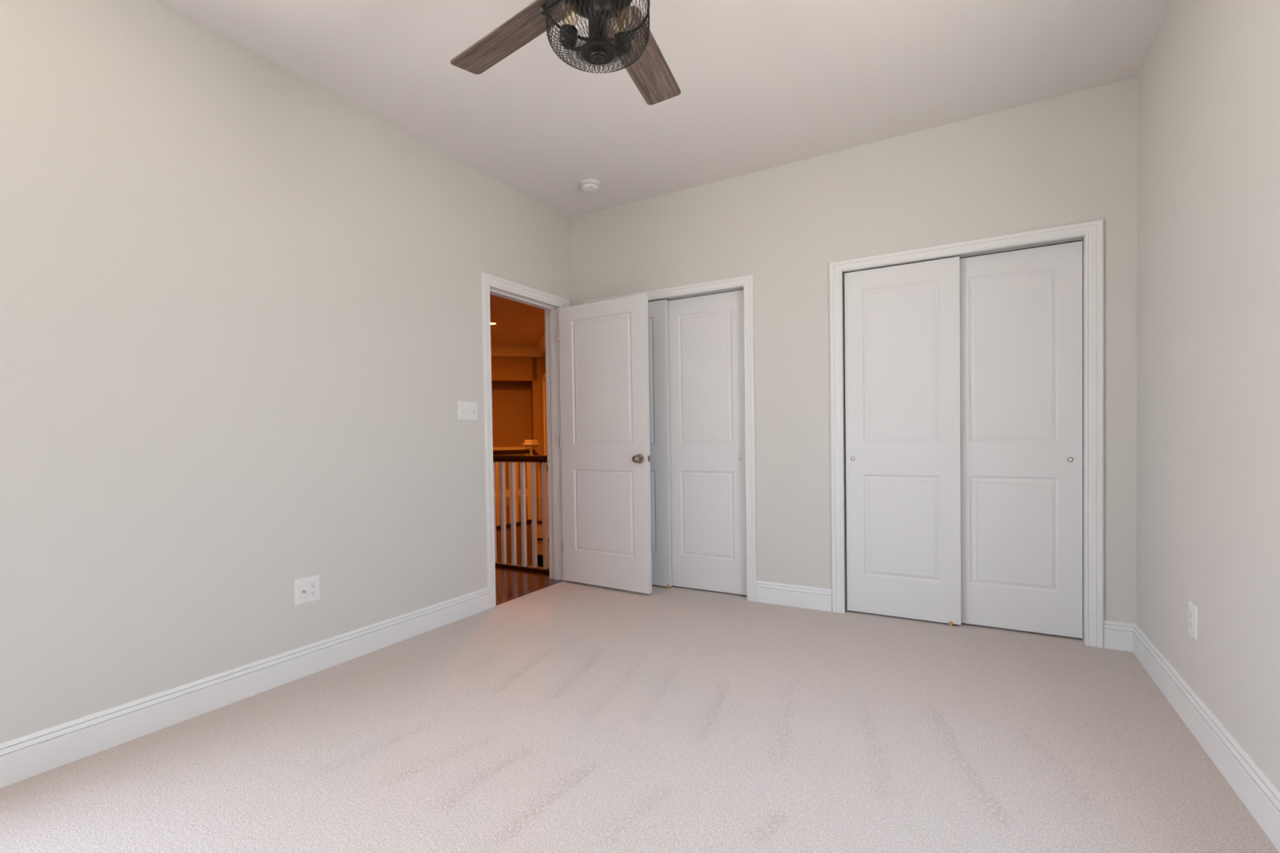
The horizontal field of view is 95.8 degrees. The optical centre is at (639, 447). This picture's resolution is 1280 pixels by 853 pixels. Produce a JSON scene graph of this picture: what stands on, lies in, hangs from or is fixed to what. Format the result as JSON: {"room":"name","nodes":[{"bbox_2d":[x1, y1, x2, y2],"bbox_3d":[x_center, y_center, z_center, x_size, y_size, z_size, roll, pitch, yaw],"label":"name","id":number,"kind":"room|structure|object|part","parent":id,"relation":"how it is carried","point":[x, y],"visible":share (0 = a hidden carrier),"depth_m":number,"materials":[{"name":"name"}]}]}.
{"room":"empty bedroom","nodes":[
{"label":"empty bedroom","id":0,"kind":"room"},
{"bbox_2d":[0,0,569,743],"bbox_3d":[-1.626,-0.329,2.690,0.130,2.766,5.680,0,1,30],"label":"wall","id":1,"kind":"structure","parent":0,"point":[241,310],"depth_m":2.34,"materials":[{"name":"paint"}]},
{"bbox_2d":[0,586,489,788],"bbox_3d":[-1.927,1.003,2.007,0.018,0.136,3.874,0,1,30],"label":"baseboard","id":2,"kind":"structure","parent":1,"relation":"attached to","point":[28,756],"depth_m":2.31,"materials":[{"name":"paint"}]},
{"bbox_2d":[294,574,320,606],"bbox_3d":[-1.538,0.663,2.687,0.018,0.121,0.118,0,1,30],"label":"outlet plate","id":3,"kind":"object","parent":1,"relation":"attached to","point":[307,590],"visible":1,"depth_m":2.69,"materials":[{"name":"plastic"}]},
{"bbox_2d":[310,581,315,588],"bbox_3d":[-1.530,0.643,2.708,0.004,0.033,0.027,0,1,30],"label":"receptacle","id":4,"kind":"object","parent":3,"relation":"attached to","point":[313,584],"depth_m":2.71,"materials":[{"name":"plastic"}]},
{"bbox_2d":[310,589,316,596],"bbox_3d":[-1.529,0.682,2.709,0.004,0.033,0.027,0,1,30],"label":"receptacle","id":5,"kind":"object","parent":3,"relation":"attached to","point":[313,592],"depth_m":2.71,"materials":[{"name":"plastic"}]},
{"bbox_2d":[457,400,477,420],"bbox_3d":[-1.048,-0.226,3.547,0.019,0.117,0.156,0,1,30],"label":"light switch","id":6,"kind":"object","parent":1,"relation":"attached to","point":[467,411],"visible":1,"depth_m":3.54,"materials":[{"name":"plastic"}]},
{"bbox_2d":[481,271,570,608],"bbox_3d":[-0.815,-0.052,4.103,0.167,2.136,0.917,0,1,30],"label":"door frame","id":7,"kind":"structure","parent":1,"relation":"attached to","point":[552,312],"depth_m":4.33,"materials":[{"name":"paint"}]},
{"bbox_2d":[557,293,652,594],"bbox_3d":[-0.260,-0.021,4.113,0.784,2.022,0.173,0,1,34],"label":"door","id":8,"kind":"structure","parent":1,"relation":"in","point":[604,438],"depth_m":4.08,"materials":[{"name":"paint"}]},
{"bbox_3d":[-0.018,0.076,3.895,0.065,0.065,0.068,0,1,34],"label":"knob","id":9,"kind":"part","parent":8,"relation":"part of","materials":[{"name":"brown metal"}]},
{"bbox_2d":[496,523,532,565],"bbox_3d":[-1.947,2.444,6.746,0.010,2.880,2.193,0,1,30],"label":"wall","id":10,"kind":"structure","parent":0,"point":[518,530],"depth_m":7.41,"materials":[{"name":"paint"}]},
{"bbox_2d":[491,355,543,498],"bbox_3d":[-2.716,-0.433,10.412,2.500,2.720,0.550,-1,1,-15],"label":"wall","id":11,"kind":"structure","parent":0,"point":[517,382],"depth_m":10.62,"materials":[{"name":"paint"}]},
{"bbox_2d":[493,446,524,450],"bbox_3d":[-2.948,0.028,10.527,2.095,0.050,0.020,-1,1,-15],"label":"chair rail","id":12,"kind":"object","parent":11,"relation":"attached to","point":[522,447],"depth_m":10.66,"materials":[{"name":"paint"}]},
{"bbox_2d":[490,330,545,356],"bbox_3d":[-2.599,-1.683,9.316,2.200,0.185,1.592,-1,1,-15],"label":"crown molding","id":13,"kind":"structure","parent":11,"relation":"attached to","point":[539,349],"depth_m":10.13,"materials":[{"name":"paint"}]},
{"bbox_2d":[495,488,542,498],"bbox_3d":[-2.838,0.856,10.548,2.249,0.140,0.455,-1,1,-3],"label":"baseboard","id":14,"kind":"structure","parent":11,"relation":"attached to","point":[519,490],"depth_m":10.67,"materials":[{"name":"paint"}]},
{"bbox_2d":[489,293,545,345],"bbox_3d":[-2.290,-1.790,7.171,5.470,0.100,8.200,0,1,30],"label":"ceiling","id":15,"kind":"structure","parent":0,"point":[518,323],"depth_m":8.18,"materials":[{"name":"paint"}]},
{"bbox_2d":[495,496,551,596],"bbox_3d":[-2.248,1.106,7.224,5.470,0.246,8.200,0,1,30],"label":"floor","id":16,"kind":"structure","parent":0,"point":[507,580],"depth_m":4.53,"materials":[{"name":"brown wood"}]},
{"bbox_2d":[493,448,531,530],"bbox_3d":[-2.015,0.536,6.701,0.090,0.978,2.190,0,1,30],"label":"stair railing","id":17,"kind":"object","parent":16,"relation":"on","point":[522,452],"visible":0.16,"depth_m":7.32,"materials":[{"name":"brown wood"}]},
{"bbox_3d":[-2.021,0.075,6.692,0.062,0.056,2.190,0,1,30],"label":"handrail","id":18,"kind":"part","parent":17,"relation":"part of","materials":[{"name":"brown wood"}]},
{"bbox_3d":[-2.004,0.999,6.716,0.090,0.052,2.175,0,1,30],"label":"shoe rail","id":19,"kind":"part","parent":17,"relation":"part of","materials":[{"name":"brown wood"}]},
{"bbox_2d":[493,454,549,573],"bbox_3d":[-1.590,0.538,5.160,2.270,0.947,0.080,0,1,30],"label":"stair railing","id":20,"kind":"object","parent":16,"relation":"on","point":[512,459],"visible":0.33,"depth_m":4.79,"materials":[{"name":"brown wood"}]},
{"bbox_3d":[-1.599,0.093,5.147,2.270,0.056,0.062,0,1,30],"label":"handrail","id":21,"kind":"part","parent":20,"relation":"part of","materials":[{"name":"brown wood"}]},
{"bbox_3d":[-1.583,0.999,5.168,2.270,0.026,0.080,0,1,30],"label":"shoe rail","id":22,"kind":"part","parent":20,"relation":"part of","materials":[{"name":"brown wood"}]},
{"bbox_2d":[495,578,564,605],"bbox_3d":[-0.817,1.026,4.098,0.144,0.022,0.734,0,1,30],"label":"threshold","id":23,"kind":"object","parent":16,"relation":"on","point":[514,594],"visible":0.57,"depth_m":4.10,"materials":[{"name":"brown wood"}]},
{"bbox_2d":[522,440,539,519],"bbox_3d":[-1.440,0.553,7.703,0.166,1.310,0.166,0,1,30],"label":"newel post","id":24,"kind":"object","parent":16,"relation":"on","point":[531,445],"visible":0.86,"depth_m":7.66,"materials":[{"name":"paint"}]},
{"bbox_3d":[-1.439,0.604,7.704,0.090,1.210,0.090,0,1,30],"label":"post","id":25,"kind":"part","parent":24,"relation":"part of","materials":[{"name":"paint"}]},
{"bbox_2d":[537,520,549,567],"bbox_3d":[-0.228,2.079,7.668,2.032,2.250,1.123,0,1,30],"label":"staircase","id":26,"kind":"structure","parent":16,"relation":"attached to","point":[540,528],"depth_m":7.64,"materials":[{"name":"brown wood"}]},
{"bbox_2d":[532,448,548,538],"bbox_3d":[-0.659,1.166,7.281,1.690,2.303,0.076,0,1,30],"label":"stair railing","id":27,"kind":"object","parent":26,"relation":"on","point":[534,451],"visible":0.06,"depth_m":7.66,"materials":[{"name":"brown wood"}]},
{"bbox_3d":[-0.667,0.856,7.269,1.690,1.684,0.062,0,1,30],"label":"handrail","id":28,"kind":"part","parent":27,"relation":"part of","materials":[{"name":"brown wood"}]},
{"bbox_2d":[537,554,542,566],"bbox_3d":[-0.130,0.922,10.790,5.600,5.720,0.100,0,1,30],"label":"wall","id":29,"kind":"structure","parent":0,"point":[540,557],"depth_m":11.87,"materials":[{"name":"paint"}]},
{"bbox_2d":[542,354,546,374],"bbox_3d":[-1.468,-0.438,9.670,0.120,2.720,1.534,-1,1,-15],"label":"wall","id":30,"kind":"structure","parent":0,"point":[544,356],"depth_m":10.16,"materials":[{"name":"paint"}]},
{"bbox_2d":[542,372,546,455],"bbox_3d":[-1.573,-0.174,9.809,0.020,2.190,0.980,-1,1,-15],"label":"door frame","id":31,"kind":"structure","parent":30,"relation":"attached to","point":[544,374],"depth_m":10.19,"materials":[{"name":"paint"}]},
{"bbox_2d":[543,378,547,464],"bbox_3d":[-1.566,-0.134,9.811,0.006,2.090,0.800,-1,1,-15],"label":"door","id":32,"kind":"structure","parent":30,"relation":"in","point":[544,380],"depth_m":10.03,"materials":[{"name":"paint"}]},
{"bbox_2d":[0,580,1279,852],"bbox_3d":[-0.066,1.047,1.879,3.375,0.003,5.500,0,1,30],"label":"floor","id":33,"kind":"structure","parent":0,"point":[566,716],"depth_m":1.98,"materials":[{"name":"carpet"}]},
{"bbox_2d":[156,0,1173,217],"bbox_3d":[-0.126,-1.768,1.792,3.375,0.100,5.680,0,1,30],"label":"ceiling","id":34,"kind":"structure","parent":0,"point":[762,84],"depth_m":2.69,"materials":[{"name":"paint"}]},
{"bbox_2d":[449,0,680,105],"bbox_3d":[-0.130,-1.431,1.741,1.270,0.572,1.276,0,1,30],"label":"ceiling fan","id":35,"kind":"object","parent":34,"relation":"hanging from","point":[617,28],"visible":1,"depth_m":1.81,"materials":[{"name":"brown metal"}]},
{"bbox_3d":[-0.447,-1.385,1.960,0.516,0.006,0.140,0,13,38],"label":"blade","id":36,"kind":"part","parent":35,"relation":"part of","materials":[{"name":"brown wood"}]},
{"bbox_3d":[-0.209,-1.303,1.737,0.063,0.122,0.064,0,1,30],"label":"light bulb","id":37,"kind":"part","parent":35,"relation":"part of","materials":[{"name":"clear glass"}]},
{"bbox_3d":[-0.124,-1.261,1.711,0.062,0.178,0.062,0,1,30],"label":"light stem","id":38,"kind":"part","parent":35,"relation":"part of","materials":[{"name":"brown metal"}]},
{"bbox_3d":[-0.059,-1.306,1.769,0.063,0.122,0.063,0,1,30],"label":"light bulb","id":39,"kind":"part","parent":35,"relation":"part of","materials":[{"name":"clear glass"}]},
{"bbox_3d":[0.014,-1.394,2.091,0.140,0.006,0.516,-13,-3,20],"label":"blade","id":40,"kind":"part","parent":35,"relation":"part of","materials":[{"name":"brown wood"}]},
{"bbox_2d":[579,178,599,192],"bbox_3d":[-0.332,-1.730,3.838,0.133,0.046,0.133,0,1,30],"label":"smoke detector","id":41,"kind":"object","parent":34,"relation":"attached to","point":[588,185],"visible":1,"depth_m":3.80,"materials":[{"name":"plastic"}]},
{"bbox_2d":[568,76,1137,623],"bbox_3d":[0.966,-0.385,3.687,3.375,2.766,0.130,0,1,30],"label":"wall","id":42,"kind":"structure","parent":0,"point":[1071,158],"depth_m":3.45,"materials":[{"name":"paint"}]},
{"bbox_2d":[582,274,756,601],"bbox_3d":[0.197,-0.056,4.126,1.330,2.114,0.148,0,1,30],"label":"door frame","id":43,"kind":"structure","parent":42,"relation":"attached to","point":[747,282],"depth_m":3.76,"materials":[{"name":"paint"}]},
{"bbox_2d":[648,286,743,302],"bbox_3d":[0.185,-1.047,4.112,1.198,0.005,0.084,0,1,30],"label":"closet track","id":44,"kind":"object","parent":42,"relation":"attached to","point":[742,287],"visible":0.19,"depth_m":3.96,"materials":[{"name":"metal"}]},
{"bbox_2d":[648,299,671,586],"bbox_3d":[-0.062,-0.028,4.252,0.612,2.036,0.037,0,1,30],"label":"door","id":45,"kind":"structure","parent":44,"relation":"hanging from","point":[658,314],"depth_m":4.12,"materials":[{"name":"paint"}]},
{"bbox_2d":[667,289,746,595],"bbox_3d":[0.461,-0.031,4.000,0.606,2.036,0.037,0,1,30],"label":"door","id":46,"kind":"structure","parent":44,"relation":"hanging from","point":[706,338],"depth_m":3.98,"materials":[{"name":"paint"}]},
{"bbox_2d":[755,580,1135,652],"bbox_3d":[0.948,0.931,3.647,3.375,0.136,0.018,0,1,30],"label":"baseboard","id":47,"kind":"structure","parent":42,"relation":"attached to","point":[1118,636],"depth_m":3.57,"materials":[{"name":"paint"}]},
{"bbox_2d":[843,236,1084,273],"bbox_3d":[1.740,-1.053,3.220,1.157,0.005,0.084,0,1,30],"label":"closet track","id":48,"kind":"object","parent":42,"relation":"attached to","point":[1079,238],"visible":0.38,"depth_m":3.09,"materials":[{"name":"metal"}]},
{"bbox_2d":[844,256,960,625],"bbox_3d":[1.509,-0.034,3.351,0.605,2.036,0.037,0,1,30],"label":"door","id":49,"kind":"structure","parent":48,"relation":"hanging from","point":[902,322],"depth_m":3.33,"materials":[{"name":"paint"}]},
{"bbox_2d":[960,240,1082,638],"bbox_3d":[2.004,-0.035,3.116,0.603,2.034,0.037,0,1,30],"label":"door","id":50,"kind":"structure","parent":48,"relation":"hanging from","point":[1021,310],"depth_m":3.08,"materials":[{"name":"paint"}]},
{"bbox_2d":[829,219,1103,648],"bbox_3d":[1.752,-0.062,3.234,1.306,2.113,0.148,0,1,30],"label":"door frame","id":51,"kind":"structure","parent":42,"relation":"attached to","point":[1093,231],"depth_m":2.93,"materials":[{"name":"paint"}]},
{"bbox_2d":[1136,0,1279,790],"bbox_3d":[1.415,-0.341,0.947,0.130,2.766,5.680,0,1,30],"label":"wall","id":52,"kind":"structure","parent":0,"point":[1208,82],"depth_m":1.89,"materials":[{"name":"paint"}]},
{"bbox_2d":[1188,600,1197,639],"bbox_3d":[1.995,0.623,2.091,0.008,0.121,0.080,0,1,30],"label":"outlet plate","id":53,"kind":"object","parent":52,"relation":"attached to","point":[1193,608],"visible":1,"depth_m":2.08,"materials":[{"name":"plastic"}]},
{"bbox_2d":[1189,609,1192,619],"bbox_3d":[1.993,0.604,2.092,0.004,0.033,0.027,0,1,30],"label":"receptacle","id":54,"kind":"object","parent":53,"relation":"attached to","point":[1190,611],"depth_m":2.09,"materials":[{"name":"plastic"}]},
{"bbox_2d":[1189,620,1192,630],"bbox_3d":[1.994,0.643,2.092,0.004,0.033,0.027,0,1,30],"label":"receptacle","id":55,"kind":"object","parent":53,"relation":"attached to","point":[1190,621],"depth_m":2.09,"materials":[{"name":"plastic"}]},
{"bbox_2d":[1133,623,1279,852],"bbox_3d":[1.216,0.981,0.739,0.018,0.136,4.800,0,1,30],"label":"baseboard","id":56,"kind":"structure","parent":52,"relation":"attached to","point":[1257,792],"depth_m":1.85,"materials":[{"name":"paint"}]}
]}

